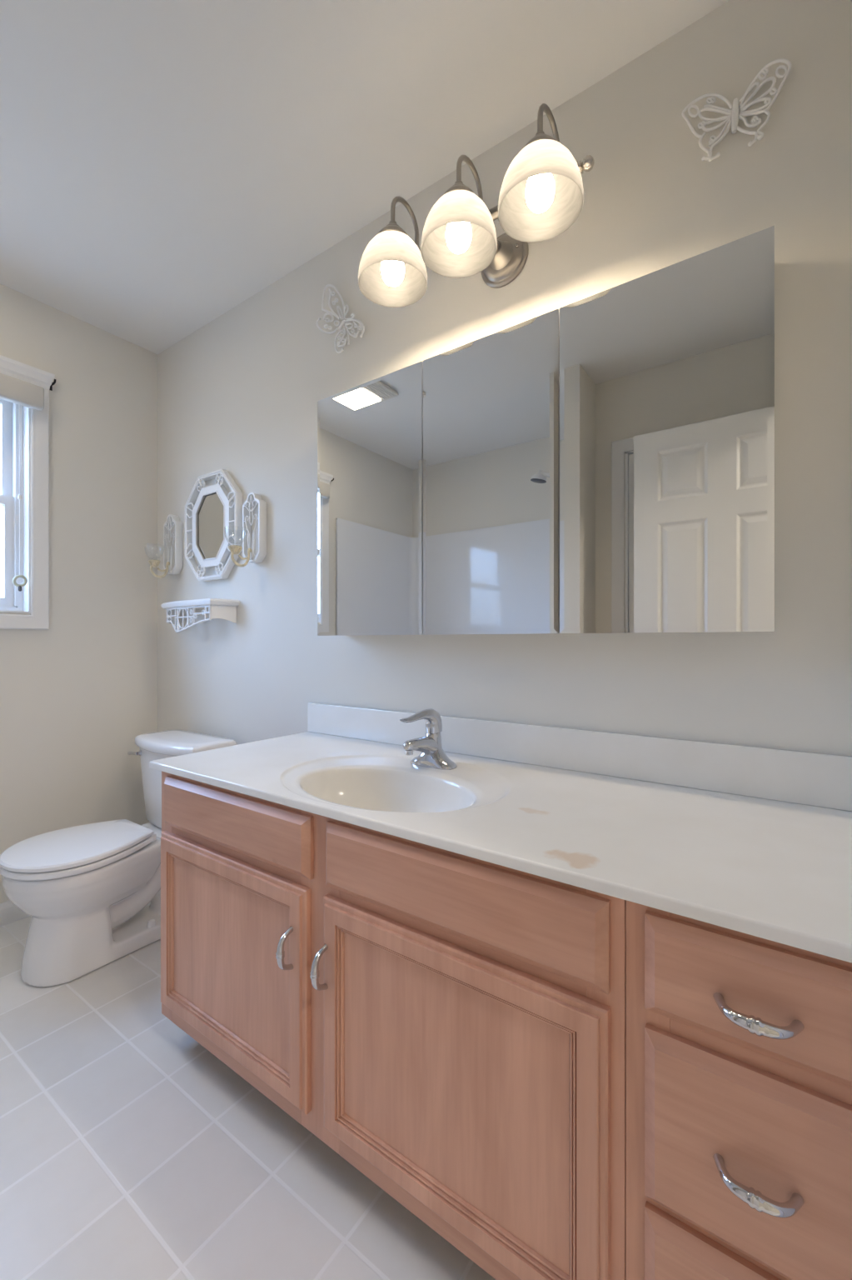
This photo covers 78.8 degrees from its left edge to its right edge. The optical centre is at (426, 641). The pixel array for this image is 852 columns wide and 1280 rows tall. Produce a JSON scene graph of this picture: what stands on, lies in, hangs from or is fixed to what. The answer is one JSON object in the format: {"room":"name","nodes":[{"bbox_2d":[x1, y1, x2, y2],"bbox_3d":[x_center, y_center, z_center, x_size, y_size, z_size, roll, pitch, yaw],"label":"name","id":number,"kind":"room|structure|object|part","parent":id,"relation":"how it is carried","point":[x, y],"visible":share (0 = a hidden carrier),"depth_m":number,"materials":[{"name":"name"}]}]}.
{"room":"bathroom","nodes":[
{"label":"bathroom","id":0,"kind":"room"},
{"bbox_2d":[0,283,157,903],"bbox_3d":[-2.009,-0.140,1.543,0.140,2.440,2.343,0,0,35],"label":"wall","id":1,"kind":"structure","parent":0,"point":[77,694],"depth_m":2.20,"materials":[{"name":"white paint"}]},
{"bbox_2d":[0,900,29,926],"bbox_3d":[-1.665,1.038,1.895,0.014,0.083,1.370,0,0,35],"label":"baseboard","id":2,"kind":"structure","parent":1,"relation":"attached to","point":[9,912],"depth_m":1.99,"materials":[{"name":"white paint"}]},
{"bbox_2d":[0,355,54,629],"bbox_3d":[-1.822,-0.558,1.766,0.177,1.023,0.897,0,0,35],"label":"window","id":3,"kind":"structure","parent":1,"relation":"in","point":[33,598],"depth_m":2.06,"materials":[{"name":"white paint"}]},
{"bbox_3d":[-1.875,-0.760,1.804,0.024,0.440,0.707,0,0,35],"label":"sash","id":4,"kind":"part","parent":3,"relation":"part of","materials":[{"name":"white plastic"}]},
{"bbox_3d":[-1.853,-0.355,1.788,0.024,0.440,0.707,0,0,35],"label":"sash","id":5,"kind":"part","parent":3,"relation":"part of","materials":[{"name":"white plastic"}]},
{"bbox_3d":[-1.859,-0.557,1.793,0.075,0.881,0.745,0,0,35],"label":"frame","id":6,"kind":"part","parent":3,"relation":"part of","materials":[{"name":"white plastic"}]},
{"bbox_2d":[0,373,44,591],"bbox_3d":[-1.750,-0.595,1.715,0.041,0.806,0.817,0,0,35],"label":"window blind","id":7,"kind":"object","parent":3,"relation":"attached to","point":[13,390],"visible":1,"depth_m":1.99,"materials":[{"name":"white fabric"}]},
{"bbox_3d":[-1.563,-0.737,1.992,0.003,0.353,0.006,0,0,17],"label":"cord","id":8,"kind":"part","parent":7,"relation":"part of","materials":[{"name":"white fabric"}]},
{"bbox_3d":[-1.562,-0.398,1.993,0.004,0.295,0.004,0,0,35],"label":"cord","id":9,"kind":"part","parent":7,"relation":"part of","materials":[{"name":"white plastic"}]},
{"bbox_3d":[-1.560,-0.737,1.995,0.003,0.353,0.008,0,0,35],"label":"cord","id":10,"kind":"part","parent":7,"relation":"part of","materials":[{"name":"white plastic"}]},
{"bbox_3d":[-1.767,-1.040,1.727,0.042,0.060,0.897,0,0,35],"label":"crown","id":11,"kind":"part","parent":3,"relation":"part of","materials":[{"name":"white paint"}]},
{"bbox_2d":[49,379,56,390],"bbox_3d":[-1.505,-1.036,2.089,0.050,0.035,0.012,0,0,35],"label":"curtain bracket","id":12,"kind":"object","parent":1,"relation":"attached to","point":[54,382],"visible":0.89,"depth_m":2.09,"materials":[{"name":"black metal"}]},
{"bbox_2d":[0,915,495,1279],"bbox_3d":[0.079,1.105,0.128,5.220,0.050,3.500,0,0,35],"label":"floor","id":13,"kind":"structure","parent":0,"point":[129,1150],"depth_m":1.07,"materials":[{"name":"tile"}]},
{"bbox_2d":[0,730,237,986],"bbox_3d":[-1.113,0.730,1.876,0.468,0.698,0.688,0,0,35],"label":"toilet","id":14,"kind":"object","parent":13,"relation":"on","point":[91,892],"visible":0.77,"depth_m":1.71,"materials":[{"name":"white porcelain"}]},
{"bbox_3d":[-1.187,0.712,1.759,0.370,0.020,0.410,0,0,35],"label":"seat","id":15,"kind":"part","parent":14,"relation":"part of","materials":[{"name":"white plastic"}]},
{"bbox_3d":[-1.186,0.686,1.760,0.370,0.022,0.414,0,0,35],"label":"lid","id":16,"kind":"part","parent":14,"relation":"part of","materials":[{"name":"white plastic"}]},
{"bbox_3d":[-1.109,0.903,1.869,0.357,0.351,0.661,0,0,35],"label":"bowl","id":17,"kind":"part","parent":14,"relation":"part of","materials":[{"name":"white ceramic"}]},
{"bbox_3d":[-1.183,0.453,2.107,0.085,0.025,0.030,0,0,35],"label":"flush lever","id":18,"kind":"part","parent":14,"relation":"part of","materials":[{"name":"silver metal"}]},
{"bbox_3d":[-0.972,0.579,2.063,0.428,0.309,0.196,0,0,35],"label":"tank","id":19,"kind":"part","parent":14,"relation":"part of","materials":[{"name":"white ceramic"}]},
{"bbox_3d":[-0.974,0.402,2.059,0.454,0.042,0.228,0,0,35],"label":"tank lid","id":20,"kind":"part","parent":14,"relation":"part of","materials":[{"name":"white ceramic"}]},
{"bbox_2d":[160,770,625,1279],"bbox_3d":[-0.079,0.709,1.240,1.194,0.743,0.602,0,0,35],"label":"vanity cabinet","id":21,"kind":"object","parent":13,"relation":"on","point":[451,1025],"visible":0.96,"depth_m":0.88,"materials":[{"name":"brown wood"}]},
{"bbox_3d":[-0.465,0.726,1.206,0.451,0.342,0.004,0,0,35],"label":"door panel","id":22,"kind":"part","parent":21,"relation":"part of","materials":[{"name":"brown wood"}]},
{"bbox_3d":[-0.467,0.726,1.203,0.559,0.450,0.020,0,0,35],"label":"door","id":23,"kind":"part","parent":21,"relation":"part of","materials":[{"name":"brown wood"}]},
{"bbox_3d":[-0.455,0.958,1.218,0.499,0.075,0.018,0,0,35],"label":"rail","id":24,"kind":"part","parent":21,"relation":"part of","materials":[{"name":"brown wood"}]},
{"bbox_3d":[-0.455,0.486,1.218,0.499,0.057,0.018,0,0,35],"label":"rail","id":25,"kind":"part","parent":21,"relation":"part of","materials":[{"name":"brown wood"}]},
{"bbox_3d":[-0.455,0.358,1.218,0.499,0.043,0.018,0,0,35],"label":"rail","id":26,"kind":"part","parent":21,"relation":"part of","materials":[{"name":"brown wood"}]},
{"bbox_3d":[-0.458,0.416,1.196,0.552,0.124,0.020,0,0,35],"label":"false drawer","id":27,"kind":"part","parent":21,"relation":"part of","materials":[{"name":"brown wood"}]},
{"bbox_3d":[-0.283,0.623,1.039,0.018,0.088,0.040,0,0,35],"label":"handle","id":28,"kind":"part","parent":21,"relation":"part of","materials":[{"name":"silver metal"}]},
{"bbox_3d":[-0.203,0.625,0.982,0.018,0.088,0.040,0,0,35],"label":"handle","id":29,"kind":"part","parent":21,"relation":"part of","materials":[{"name":"silver metal"}]},
{"bbox_3d":[0.034,0.958,0.872,0.480,0.075,0.018,0,0,35],"label":"rail","id":30,"kind":"part","parent":21,"relation":"part of","materials":[{"name":"brown wood"}]},
{"bbox_3d":[0.025,0.724,0.859,0.438,0.343,0.004,0,0,35],"label":"door panel","id":31,"kind":"part","parent":21,"relation":"part of","materials":[{"name":"brown wood"}]},
{"bbox_3d":[0.034,0.486,0.872,0.480,0.057,0.018,0,0,35],"label":"rail","id":32,"kind":"part","parent":21,"relation":"part of","materials":[{"name":"brown wood"}]},
{"bbox_3d":[0.034,0.358,0.872,0.480,0.043,0.018,0,0,35],"label":"rail","id":33,"kind":"part","parent":21,"relation":"part of","materials":[{"name":"brown wood"}]},
{"bbox_3d":[0.023,0.724,0.856,0.546,0.451,0.020,0,0,35],"label":"door","id":34,"kind":"part","parent":21,"relation":"part of","materials":[{"name":"brown wood"}]},
{"bbox_3d":[0.025,0.415,0.855,0.542,0.124,0.020,0,0,35],"label":"false drawer","id":35,"kind":"part","parent":21,"relation":"part of","materials":[{"name":"brown wood"}]},
{"bbox_2d":[149,702,851,962],"bbox_3d":[0.049,0.339,1.170,1.527,0.244,0.567,0,0,35],"label":"countertop","id":36,"kind":"structure","parent":21,"relation":"on","point":[755,841],"depth_m":1.00,"materials":[{"name":"stone"}]},
{"bbox_2d":[400,708,457,769],"bbox_3d":[-0.009,0.248,1.311,0.132,0.149,0.167,0,0,35],"label":"faucet","id":37,"kind":"object","parent":36,"relation":"on","point":[432,755],"visible":1,"depth_m":1.32,"materials":[{"name":"silver metal"}]},
{"bbox_3d":[-0.016,0.274,1.301,0.042,0.065,0.121,0,0,35],"label":"spout","id":38,"kind":"part","parent":37,"relation":"part of","materials":[{"name":"silver metal"}]},
{"bbox_3d":[-0.012,0.206,1.308,0.042,0.064,0.160,0,0,35],"label":"lever","id":39,"kind":"part","parent":37,"relation":"part of","materials":[{"name":"silver metal"}]},
{"bbox_2d":[625,900,851,1279],"bbox_3d":[0.531,0.709,0.807,0.300,0.743,0.602,0,0,35],"label":"base cabinet","id":40,"kind":"object","parent":13,"relation":"on","point":[739,1045],"visible":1,"depth_m":0.61,"materials":[{"name":"brown wood"}]},
{"bbox_3d":[0.384,0.847,0.600,0.247,0.226,0.020,0,0,35],"label":"drawer","id":41,"kind":"part","parent":40,"relation":"part of","materials":[{"name":"brown wood"}]},
{"bbox_3d":[0.396,0.728,0.616,0.190,0.045,0.018,0,0,35],"label":"rail","id":42,"kind":"part","parent":40,"relation":"part of","materials":[{"name":"brown wood"}]},
{"bbox_3d":[0.384,0.611,0.600,0.247,0.219,0.020,0,0,35],"label":"drawer","id":43,"kind":"part","parent":40,"relation":"part of","materials":[{"name":"brown wood"}]},
{"bbox_3d":[0.384,0.415,0.600,0.247,0.124,0.020,0,0,35],"label":"drawer","id":44,"kind":"part","parent":40,"relation":"part of","materials":[{"name":"brown wood"}]},
{"bbox_3d":[0.368,0.613,0.578,0.088,0.018,0.040,0,0,35],"label":"handle","id":45,"kind":"part","parent":40,"relation":"part of","materials":[{"name":"silver metal"}]},
{"bbox_3d":[0.368,0.422,0.578,0.088,0.018,0.040,0,0,35],"label":"handle","id":46,"kind":"part","parent":40,"relation":"part of","materials":[{"name":"silver metal"}]},
{"bbox_3d":[0.396,0.486,0.616,0.190,0.057,0.018,0,0,35],"label":"rail","id":47,"kind":"part","parent":40,"relation":"part of","materials":[{"name":"brown wood"}]},
{"bbox_3d":[0.396,0.358,0.616,0.190,0.043,0.018,0,0,35],"label":"rail","id":48,"kind":"part","parent":40,"relation":"part of","materials":[{"name":"brown wood"}]},
{"bbox_2d":[0,0,729,354],"bbox_3d":[0.079,-1.385,0.128,5.220,0.050,3.500,0,0,35],"label":"ceiling","id":49,"kind":"structure","parent":0,"point":[164,164],"depth_m":1.35,"materials":[{"name":"white paint"}]},
{"bbox_2d":[157,0,851,755],"bbox_3d":[-0.247,-0.140,1.805,2.750,2.440,0.120,0,0,35],"label":"wall","id":50,"kind":"structure","parent":0,"point":[239,394],"depth_m":1.26,"materials":[{"name":"white paint"}]},
{"bbox_2d":[148,514,183,578],"bbox_3d":[-1.172,-0.426,2.307,0.104,0.292,0.127,0,0,35],"label":"wall sconce","id":51,"kind":"object","parent":50,"relation":"attached to","point":[172,519],"visible":1,"depth_m":2.32,"materials":[{"name":"beige plastic"}]},
{"bbox_2d":[148,560,159,567],"bbox_3d":[-1.194,-0.340,2.276,0.049,0.030,0.048,0,0,13],"label":"candle holder","id":52,"kind":"object","parent":51,"relation":"on","point":[153,563],"depth_m":2.26,"materials":[{"name":"beige glass"}]},
{"bbox_3d":[-1.178,-0.319,2.299,0.010,0.077,0.094,0,0,35],"label":"arm","id":53,"kind":"part","parent":51,"relation":"part of","materials":[{"name":"beige plastic"}]},
{"bbox_3d":[-1.146,-0.439,2.345,0.104,0.267,0.035,0,0,35],"label":"panel","id":54,"kind":"part","parent":51,"relation":"part of","materials":[{"name":"white plastic"}]},
{"bbox_2d":[160,598,239,632],"bbox_3d":[-0.977,-0.102,2.180,0.485,0.132,0.109,0,0,35],"label":"wall shelf","id":55,"kind":"object","parent":50,"relation":"attached to","point":[226,609],"visible":1,"depth_m":2.09,"materials":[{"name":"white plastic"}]},
{"bbox_2d":[185,469,242,581],"bbox_3d":[-0.896,-0.480,2.170,0.376,0.444,0.030,0,0,35],"label":"octagonal mirror","id":56,"kind":"object","parent":50,"relation":"attached to","point":[214,513],"visible":0.96,"depth_m":2.16,"materials":[{"name":"white plastic"}]},
{"bbox_2d":[197,492,223,559],"bbox_3d":[-0.893,-0.480,2.174,0.210,0.280,0.018,0,0,35],"label":"mirror glass","id":57,"kind":"object","parent":56,"relation":"attached to","point":[210,505],"depth_m":2.17,"materials":[{"name":"silver metal"}]},
{"bbox_2d":[228,492,266,566],"bbox_3d":[-0.691,-0.426,1.966,0.104,0.292,0.127,0,0,35],"label":"wall sconce","id":58,"kind":"object","parent":50,"relation":"attached to","point":[248,553],"visible":1,"depth_m":1.98,"materials":[{"name":"white plastic"}]},
{"bbox_2d":[228,545,242,554],"bbox_3d":[-0.713,-0.340,1.936,0.048,0.030,0.049,0,0,-32],"label":"candle holder","id":59,"kind":"object","parent":58,"relation":"on","point":[235,549],"depth_m":1.92,"materials":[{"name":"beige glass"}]},
{"bbox_3d":[-0.697,-0.319,1.958,0.010,0.077,0.094,0,0,35],"label":"arm","id":60,"kind":"part","parent":58,"relation":"part of","materials":[{"name":"beige plastic"}]},
{"bbox_3d":[-0.664,-0.439,2.004,0.104,0.267,0.035,0,0,35],"label":"panel","id":61,"kind":"part","parent":58,"relation":"part of","materials":[{"name":"white plastic"}]},
{"bbox_2d":[316,284,364,353],"bbox_3d":[-0.285,-1.088,1.740,0.224,0.245,0.030,0,0,35],"label":"ornament","id":62,"kind":"object","parent":50,"relation":"attached to","point":[332,312],"visible":1,"depth_m":1.74,"materials":[{"name":"white plastic"}]},
{"bbox_2d":[358,103,594,307],"bbox_3d":[0.118,-1.048,1.280,0.583,0.255,0.314,0,0,35],"label":"vanity light","id":63,"kind":"object","parent":50,"relation":"attached to","point":[542,192],"visible":1,"depth_m":1.20,"materials":[{"name":"white glass"}]},
{"bbox_3d":[-0.086,-0.977,1.341,0.179,0.113,0.179,0,0,35],"label":"lamp shade","id":64,"kind":"part","parent":63,"relation":"part of","materials":[{"name":"white glass"}]},
{"bbox_3d":[-0.086,-0.970,1.341,0.060,0.089,0.060,0,0,35],"label":"bulb","id":65,"kind":"part","parent":63,"relation":"part of","materials":[{"name":"white glass"}]},
{"bbox_3d":[-0.053,-1.122,1.387,0.026,0.106,0.124,0,0,35],"label":"arm","id":66,"kind":"part","parent":63,"relation":"part of","materials":[{"name":"silver metal"}]},
{"bbox_3d":[0.077,-0.977,1.226,0.179,0.113,0.179,0,0,35],"label":"lamp shade","id":67,"kind":"part","parent":63,"relation":"part of","materials":[{"name":"white glass"}]},
{"bbox_3d":[0.077,-0.970,1.226,0.060,0.089,0.060,0,0,35],"label":"bulb","id":68,"kind":"part","parent":63,"relation":"part of","materials":[{"name":"white glass"}]},
{"bbox_3d":[0.110,-1.122,1.271,0.026,0.106,0.124,0,0,35],"label":"arm","id":69,"kind":"part","parent":63,"relation":"part of","materials":[{"name":"silver metal"}]},
{"bbox_3d":[0.244,-0.970,1.108,0.060,0.089,0.060,0,0,35],"label":"bulb","id":70,"kind":"part","parent":63,"relation":"part of","materials":[{"name":"white glass"}]},
{"bbox_3d":[0.244,-0.977,1.108,0.179,0.113,0.179,0,0,35],"label":"lamp shade","id":71,"kind":"part","parent":63,"relation":"part of","materials":[{"name":"white glass"}]},
{"bbox_3d":[0.276,-1.122,1.153,0.026,0.106,0.124,0,0,35],"label":"arm","id":72,"kind":"part","parent":63,"relation":"part of","materials":[{"name":"silver metal"}]},
{"bbox_2d":[317,225,774,635],"bbox_3d":[0.180,-0.396,1.361,1.222,0.755,0.109,0,0,35],"label":"upper cabinet","id":73,"kind":"object","parent":50,"relation":"attached to","point":[603,462],"visible":1,"depth_m":1.19,"materials":[{"name":"silver mirror"}]},
{"bbox_2d":[317,360,422,635],"bbox_3d":[-0.180,-0.396,1.551,0.414,0.755,0.004,0,0,35],"label":"mirror glass","id":74,"kind":"object","parent":73,"relation":"attached to","point":[370,433],"depth_m":1.53,"materials":[{"name":"silver metal"}]},
{"bbox_3d":[-0.177,-0.396,1.555,0.414,0.755,0.005,0,0,35],"label":"mirror door","id":75,"kind":"part","parent":73,"relation":"part of","materials":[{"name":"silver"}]},
{"bbox_2d":[423,308,559,634],"bbox_3d":[0.150,-0.396,1.317,0.388,0.755,0.004,0,0,35],"label":"mirror glass","id":76,"kind":"object","parent":73,"relation":"attached to","point":[491,402],"depth_m":1.30,"materials":[{"name":"silver metal"}]},
{"bbox_3d":[0.153,-0.396,1.321,0.388,0.755,0.005,0,0,35],"label":"mirror door","id":77,"kind":"part","parent":73,"relation":"part of","materials":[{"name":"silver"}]},
{"bbox_2d":[560,225,774,633],"bbox_3d":[0.480,-0.396,1.084,0.414,0.755,0.004,0,0,35],"label":"mirror glass","id":78,"kind":"object","parent":73,"relation":"attached to","point":[667,374],"depth_m":1.06,"materials":[{"name":"silver metal"}]},
{"bbox_2d":[307,702,851,811],"bbox_3d":[0.208,0.268,1.394,1.525,0.102,0.017,0,0,35],"label":"backsplash","id":79,"kind":"structure","parent":50,"relation":"attached to","point":[824,780],"depth_m":1.20,"materials":[{"name":"stone"}]},
{"bbox_2d":[681,58,791,161],"bbox_3d":[0.645,-1.093,1.084,0.197,0.155,0.024,0,0,35],"label":"ornament","id":80,"kind":"object","parent":50,"relation":"attached to","point":[733,114],"visible":1,"depth_m":1.08,"materials":[{"name":"white plastic"}]}
]}

